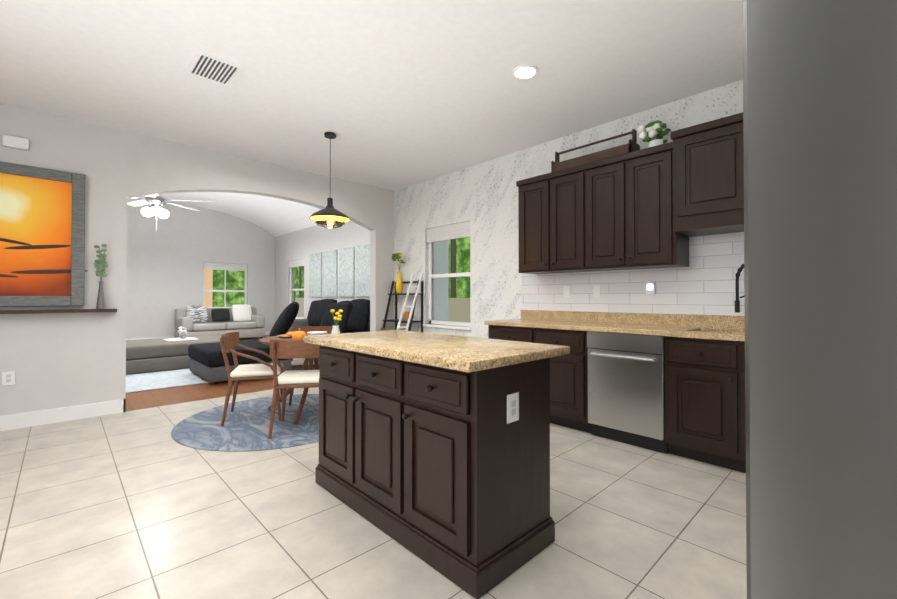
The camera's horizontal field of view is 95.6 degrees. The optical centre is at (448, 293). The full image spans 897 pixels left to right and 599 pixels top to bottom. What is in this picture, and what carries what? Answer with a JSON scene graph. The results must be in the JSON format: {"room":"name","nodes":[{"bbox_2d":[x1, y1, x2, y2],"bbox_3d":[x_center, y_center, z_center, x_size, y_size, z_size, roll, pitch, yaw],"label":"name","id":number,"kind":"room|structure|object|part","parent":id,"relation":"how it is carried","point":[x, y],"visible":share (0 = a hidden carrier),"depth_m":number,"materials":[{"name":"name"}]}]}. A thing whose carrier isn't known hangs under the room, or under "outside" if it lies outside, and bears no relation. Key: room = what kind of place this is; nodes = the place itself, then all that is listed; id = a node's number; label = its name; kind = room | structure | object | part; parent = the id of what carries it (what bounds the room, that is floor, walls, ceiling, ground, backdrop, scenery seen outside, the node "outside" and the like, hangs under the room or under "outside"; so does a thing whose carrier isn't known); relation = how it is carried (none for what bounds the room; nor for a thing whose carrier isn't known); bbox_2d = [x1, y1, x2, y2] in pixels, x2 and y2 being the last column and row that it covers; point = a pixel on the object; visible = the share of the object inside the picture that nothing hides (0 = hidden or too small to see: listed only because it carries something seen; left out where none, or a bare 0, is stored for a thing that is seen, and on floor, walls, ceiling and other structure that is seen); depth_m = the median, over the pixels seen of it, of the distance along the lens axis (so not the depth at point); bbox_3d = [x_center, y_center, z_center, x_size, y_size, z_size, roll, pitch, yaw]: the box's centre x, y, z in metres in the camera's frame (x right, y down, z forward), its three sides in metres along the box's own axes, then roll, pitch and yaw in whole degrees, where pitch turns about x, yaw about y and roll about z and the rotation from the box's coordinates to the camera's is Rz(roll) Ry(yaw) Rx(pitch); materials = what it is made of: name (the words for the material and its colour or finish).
{"room":"kitchen","nodes":[
{"label":"kitchen","id":0,"kind":"room"},
{"bbox_2d":[0,103,393,415],"bbox_3d":[-3.165,-0.745,4.376,6.580,3.900,0.150,1,-1,-44],"label":"wall","id":1,"kind":"structure","parent":0,"point":[55,360],"depth_m":4.05,"materials":[{"name":"grey paint"}]},
{"bbox_2d":[2,371,14,385],"bbox_3d":[-3.868,0.747,3.577,0.080,0.120,0.009,1,-1,-44],"label":"outlet","id":2,"kind":"object","parent":1,"relation":"attached to","point":[8,378],"visible":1,"depth_m":3.57,"materials":[{"name":"white plastic"}]},
{"bbox_2d":[3,134,28,150],"bbox_3d":[-3.837,-1.338,3.608,0.160,0.100,0.037,1,-1,-44],"label":"door chime","id":3,"kind":"object","parent":1,"relation":"attached to","point":[9,141],"visible":0.98,"depth_m":3.60,"materials":[{"name":"white plastic"}]},
{"bbox_2d":[0,161,85,306],"bbox_3d":[-4.057,-0.515,3.375,1.550,1.260,0.056,1,-1,-44],"label":"picture frame","id":4,"kind":"object","parent":1,"relation":"attached to","point":[76,297],"visible":1,"depth_m":3.83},
{"bbox_2d":[0,173,71,295],"bbox_3d":[-4.066,-0.515,3.384,1.360,1.070,0.031,1,-1,-44],"label":"painting","id":5,"kind":"object","parent":4,"relation":"in","point":[35,211],"visible":1,"depth_m":3.67},
{"bbox_2d":[0,238,87,277],"bbox_3d":[-3.783,-0.316,3.628,0.848,0.353,0.004,1,-1,-44],"label":"cloud","id":6,"kind":"object","parent":4,"relation":"in","point":[51,271],"visible":0.98,"depth_m":3.67,"materials":[{"name":"dark brown paint"}]},
{"bbox_2d":[0,309,116,313],"bbox_3d":[-4.010,0.160,3.376,1.950,0.030,0.112,1,-1,-44],"label":"shelf ledge","id":7,"kind":"object","parent":1,"relation":"attached to","point":[52,311],"visible":1,"depth_m":3.72,"materials":[{"name":"brown wood"}]},
{"bbox_2d":[94,244,107,308],"bbox_3d":[-3.392,-0.168,3.967,0.112,0.634,0.072,1,-1,-44],"label":"vase","id":8,"kind":"object","parent":7,"relation":"on","point":[101,269],"visible":1,"depth_m":3.96,"materials":[{"name":"metal"}]},
{"bbox_2d":[0,399,125,430],"bbox_3d":[-4.312,1.128,3.148,2.850,0.130,0.018,1,-1,-44],"label":"baseboard","id":9,"kind":"structure","parent":1,"relation":"attached to","point":[30,419],"depth_m":3.79,"materials":[{"name":"white wood"}]},
{"bbox_2d":[126,198,274,338],"bbox_3d":[-8.382,-0.691,9.922,8.080,3.900,0.180,1,-1,-44],"label":"wall","id":10,"kind":"structure","parent":0,"point":[169,257],"depth_m":10.94,"materials":[{"name":"grey paint"}]},
{"bbox_2d":[126,331,270,339],"bbox_3d":[-8.314,1.193,9.832,8.080,0.130,0.018,1,-1,-44],"label":"baseboard","id":11,"kind":"structure","parent":10,"relation":"attached to","point":[266,332],"depth_m":10.56,"materials":[{"name":"white wood"}]},
{"bbox_2d":[203,262,246,306],"bbox_3d":[-6.428,-0.056,11.722,1.200,1.635,0.169,1,-1,-44],"label":"living room window","id":12,"kind":"structure","parent":10,"relation":"in","point":[224,284],"depth_m":11.73,"materials":[{"name":"clear glass"}]},
{"bbox_2d":[126,335,314,411],"bbox_3d":[-5.767,1.283,7.159,8.480,0.098,7.800,1,-1,-44],"label":"floor","id":13,"kind":"structure","parent":0,"point":[161,397],"depth_m":4.98,"materials":[{"name":"brown wood"}]},
{"bbox_2d":[126,368,210,392],"bbox_3d":[-4.870,1.229,7.393,4.100,0.010,4.900,1,-1,-44],"label":"living room rug","id":14,"kind":"object","parent":13,"relation":"on","point":[139,382],"depth_m":5.64,"materials":[{"name":"white fabric"}]},
{"bbox_2d":[126,335,219,374],"bbox_3d":[-4.896,1.008,6.784,2.020,0.418,1.250,1,-1,-44],"label":"ottoman","id":15,"kind":"object","parent":14,"relation":"on","point":[150,355],"visible":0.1,"depth_m":6.36,"materials":[{"name":"grey fabric"}]},
{"bbox_2d":[163,327,198,341],"bbox_3d":[-4.632,0.687,7.039,0.450,0.226,0.450,1,-1,-44],"label":"tray","id":16,"kind":"object","parent":15,"relation":"on","point":[182,336],"visible":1,"depth_m":7.01,"materials":[{"name":"white ceramic"}]},
{"bbox_2d":[188,299,369,383],"bbox_3d":[-3.067,0.663,7.681,3.360,1.125,3.380,1,-1,-44],"label":"sectional sofa","id":17,"kind":"object","parent":14,"relation":"on","point":[207,362],"visible":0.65,"depth_m":6.28,"materials":[{"name":"grey fabric"}]},
{"bbox_2d":[175,304,264,337],"bbox_3d":[-6.210,0.782,11.122,2.000,0.954,0.980,1,-1,-44],"label":"sofa","id":18,"kind":"object","parent":13,"relation":"on","point":[245,321],"visible":1,"depth_m":10.98,"materials":[{"name":"grey fabric"}]},
{"bbox_2d":[140,192,321,236],"bbox_3d":[-5.792,-2.140,7.204,8.500,0.955,7.750,1,-1,-44],"label":"vault","id":19,"kind":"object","parent":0,"point":[275,217],"visible":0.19,"depth_m":10.63,"materials":[{"name":"white paint"}]},
{"bbox_2d":[127,194,212,230],"bbox_3d":[-3.939,-1.678,5.406,1.269,1.686,1.331,1,-1,-44],"label":"ceiling fan","id":20,"kind":"object","parent":19,"relation":"hanging from","point":[156,202],"visible":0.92,"depth_m":5.39,"materials":[{"name":"metal"}]},
{"bbox_2d":[275,221,369,321],"bbox_3d":[-2.822,-0.340,10.072,0.180,3.200,7.630,1,-1,-44],"label":"wall","id":21,"kind":"structure","parent":0,"point":[301,244],"depth_m":11.17,"materials":[{"name":"grey paint"}]},
{"bbox_3d":[-4.272,-0.109,11.568,0.119,1.670,1.080,1,-1,-44],"label":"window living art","id":22,"kind":"part","parent":21,"relation":"part of"},
{"bbox_2d":[309,252,321,296],"bbox_3d":[-3.464,-0.479,10.587,0.031,1.130,0.680,1,-1,-44],"label":"art panel","id":23,"kind":"object","parent":21,"relation":"attached to","point":[315,260],"depth_m":10.55,"materials":[{"name":"white fabric"}]},
{"bbox_2d":[323,250,336,296],"bbox_3d":[-2.919,-0.485,10.016,0.031,1.130,0.680,1,-1,-44],"label":"art panel","id":24,"kind":"object","parent":21,"relation":"attached to","point":[329,257],"depth_m":9.97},
{"bbox_2d":[338,247,354,296],"bbox_3d":[-2.374,-0.491,9.444,0.031,1.130,0.680,1,-1,-44],"label":"art panel","id":25,"kind":"object","parent":21,"relation":"attached to","point":[346,268],"depth_m":9.41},
{"bbox_2d":[356,244,369,296],"bbox_3d":[-1.829,-0.496,8.872,0.031,1.130,0.680,1,-1,-44],"label":"art panel","id":26,"kind":"object","parent":21,"relation":"attached to","point":[362,251],"depth_m":8.88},
{"bbox_2d":[0,0,742,190],"bbox_3d":[-0.988,-1.728,2.115,6.600,0.100,6.440,1,-1,-44],"label":"ceiling","id":27,"kind":"structure","parent":0,"point":[393,95],"depth_m":3.04,"materials":[{"name":"white paint"}]},
{"bbox_2d":[185,50,243,85],"bbox_3d":[-1.737,-1.661,3.017,0.300,0.016,0.360,1,-1,-44],"label":"ceiling vent","id":28,"kind":"object","parent":27,"relation":"in","point":[202,64],"visible":1,"depth_m":3.00,"materials":[{"name":"grey metal"}]},
{"bbox_2d":[309,132,349,228],"bbox_3d":[-1.227,-1.164,4.216,0.410,0.982,0.410,1,-1,-44],"label":"pendant lamp","id":29,"kind":"object","parent":27,"relation":"hanging from","point":[330,215],"visible":1,"depth_m":4.18,"materials":[{"name":"black metal"}]},
{"bbox_2d":[513,64,537,79],"bbox_3d":[0.577,-1.661,3.053,0.188,0.013,0.188,0,-1,37],"label":"recessed light","id":30,"kind":"object","parent":27,"relation":"in","point":[525,71],"visible":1,"depth_m":3.01,"materials":[{"name":"white plastic"}]},
{"bbox_2d":[0,387,746,598],"bbox_3d":[-0.936,1.232,2.032,6.600,0.100,6.290,1,-1,-44],"label":"floor","id":31,"kind":"structure","parent":0,"point":[139,504],"depth_m":2.07,"materials":[{"name":"beige tile"}]},
{"bbox_2d":[171,394,318,450],"bbox_3d":[-1.615,1.196,3.962,1.800,0.010,1.800,1,-1,-44],"label":"dining rug","id":32,"kind":"object","parent":31,"relation":"on","point":[245,427],"visible":0.56,"depth_m":3.60,"materials":[{"name":"blue fabric"}]},
{"bbox_2d":[219,332,282,425],"bbox_3d":[-1.886,0.785,3.932,0.539,0.800,0.498,0,-1,-19],"label":"dining chair","id":33,"kind":"object","parent":32,"relation":"on","point":[238,373],"visible":0.81,"depth_m":3.76,"materials":[{"name":"brown wood"}]},
{"bbox_2d":[268,339,318,438],"bbox_3d":[-1.262,0.782,3.566,0.498,0.800,0.539,0,-1,-11],"label":"dining chair","id":34,"kind":"object","parent":32,"relation":"on","point":[289,349],"visible":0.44,"depth_m":3.34,"materials":[{"name":"brown wood"}]},
{"bbox_2d":[259,333,330,424],"bbox_3d":[-1.364,0.817,4.108,1.000,0.740,1.000,1,-1,-44],"label":"dining table","id":35,"kind":"object","parent":32,"relation":"on","point":[266,340],"visible":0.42,"depth_m":4.01,"materials":[{"name":"brown wood"}]},
{"bbox_2d":[277,332,292,337],"bbox_3d":[-1.603,0.420,4.189,0.298,0.054,0.298,0,-1,40],"label":"plate","id":36,"kind":"object","parent":35,"relation":"on","point":[288,335],"depth_m":4.13,"materials":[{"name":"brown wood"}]},
{"bbox_2d":[292,328,305,339],"bbox_3d":[-1.359,0.379,3.702,0.129,0.127,0.126,1,-1,-44],"label":"pumpkin","id":37,"kind":"object","parent":35,"relation":"on","point":[298,335],"visible":0.71,"depth_m":3.65,"materials":[{"name":"orange plant"}]},
{"bbox_2d":[306,331,326,335],"bbox_3d":[-1.276,0.410,3.948,0.189,0.070,0.189,0,-1,40],"label":"plate","id":38,"kind":"object","parent":35,"relation":"on","point":[314,332],"depth_m":3.91,"materials":[{"name":"white ceramic"}]},
{"bbox_2d":[330,309,342,333],"bbox_3d":[-1.144,0.304,4.165,0.120,0.287,0.145,1,-1,-44],"label":"flowers","id":39,"kind":"object","parent":35,"relation":"on","point":[335,329],"visible":0.92,"depth_m":4.14,"materials":[{"name":"yellow plant"}]},
{"bbox_2d":[289,326,332,405],"bbox_3d":[-1.540,0.792,4.631,0.498,0.800,0.539,0,-1,-19],"label":"dining chair","id":40,"kind":"object","parent":32,"relation":"on","point":[296,363],"visible":0.15,"depth_m":4.74,"materials":[{"name":"brown wood"}]},
{"bbox_2d":[383,280,422,331],"bbox_3d":[-0.754,0.514,6.019,0.435,1.426,0.660,1,-1,-44],"label":"ladder shelf","id":41,"kind":"object","parent":31,"relation":"on","point":[395,320],"visible":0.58,"depth_m":6.01,"materials":[{"name":"black metal"}]},
{"bbox_2d":[391,253,404,292],"bbox_3d":[-0.770,-0.310,6.156,0.233,0.618,0.206,1,-1,-44],"label":"vase","id":42,"kind":"object","parent":41,"relation":"on","point":[395,257],"visible":1,"depth_m":6.14,"materials":[{"name":"ceramic"}]},
{"bbox_2d":[402,311,413,320],"bbox_3d":[-0.598,0.330,5.948,0.180,0.135,0.180,1,-1,-44],"label":"pumpkin","id":43,"kind":"object","parent":41,"relation":"on","point":[406,314],"visible":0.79,"depth_m":5.89,"materials":[{"name":"wicker"}]},
{"bbox_2d":[396,273,422,330],"bbox_3d":[-0.639,0.468,5.685,0.563,1.508,0.222,1,-1,-44],"label":"step ladder","id":44,"kind":"object","parent":31,"relation":"on","point":[412,306],"visible":0.58,"depth_m":5.76,"materials":[{"name":"white wood"}]},
{"bbox_2d":[315,346,554,598],"bbox_3d":[-0.177,0.744,2.231,0.589,0.880,1.372,1,-1,-44],"label":"kitchen island","id":45,"kind":"object","parent":31,"relation":"on","point":[434,450],"depth_m":1.80,"materials":[{"name":"brown wood"}]},
{"bbox_2d":[303,330,569,373],"bbox_3d":[-0.154,0.284,2.286,0.730,0.040,1.436,1,-1,-44],"label":"island countertop","id":46,"kind":"structure","parent":45,"relation":"on","point":[465,354],"depth_m":1.97,"materials":[{"name":"beige stone"}]},
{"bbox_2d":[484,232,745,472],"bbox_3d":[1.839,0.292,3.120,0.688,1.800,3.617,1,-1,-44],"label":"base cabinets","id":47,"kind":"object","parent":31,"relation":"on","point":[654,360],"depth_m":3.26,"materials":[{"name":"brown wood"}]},
{"bbox_2d":[742,0,896,598],"bbox_3d":[0.688,0.268,0.192,0.900,1.768,0.861,1,-1,-44],"label":"fridge","id":48,"kind":"object","parent":31,"relation":"on","point":[820,163],"visible":1,"depth_m":0.14,"materials":[{"name":"metal"}]},
{"bbox_2d":[394,79,742,337],"bbox_3d":[1.373,-0.227,4.247,0.180,2.860,6.290,1,-1,-44],"label":"wall","id":49,"kind":"structure","parent":0,"point":[482,198],"depth_m":5.00,"materials":[{"name":"white stone"}]},
{"bbox_2d":[423,221,471,329],"bbox_3d":[0.009,-0.236,5.620,0.169,1.415,0.940,1,-1,-44],"label":"kitchen window","id":50,"kind":"structure","parent":49,"relation":"in","point":[449,276],"depth_m":5.65,"materials":[{"name":"clear glass"}]},
{"bbox_2d":[516,162,591,273],"bbox_3d":[1.137,-0.703,4.107,0.337,0.970,0.833,1,-1,-44],"label":"upper cabinet","id":51,"kind":"object","parent":49,"relation":"attached to","point":[555,208],"depth_m":3.96,"materials":[{"name":"brown wood"}]},
{"bbox_2d":[551,129,639,171],"bbox_3d":[1.367,-1.312,3.844,0.200,0.240,0.780,1,-1,-44],"label":"caddy","id":52,"kind":"object","parent":51,"relation":"on","point":[632,145],"visible":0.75,"depth_m":3.73,"materials":[{"name":"brown wood"}]},
{"bbox_2d":[592,143,688,270],"bbox_3d":[1.614,-0.708,3.606,0.337,0.970,0.833,1,-1,-44],"label":"upper cabinet","id":53,"kind":"object","parent":49,"relation":"attached to","point":[657,206],"depth_m":3.42,"materials":[{"name":"brown wood"}]},
{"bbox_2d":[637,120,670,147],"bbox_3d":[1.752,-1.320,3.457,0.205,0.249,0.260,1,-1,-44],"label":"flowers","id":54,"kind":"object","parent":53,"relation":"on","point":[652,129],"visible":0.98,"depth_m":3.41,"materials":[{"name":"white plant"}]},
{"bbox_2d":[668,112,743,239],"bbox_3d":[2.224,-0.865,2.910,0.417,0.770,1.008,1,-1,-44],"label":"upper cabinet","id":55,"kind":"object","parent":49,"relation":"attached to","point":[706,160],"depth_m":2.98,"materials":[{"name":"brown wood"}]}
]}

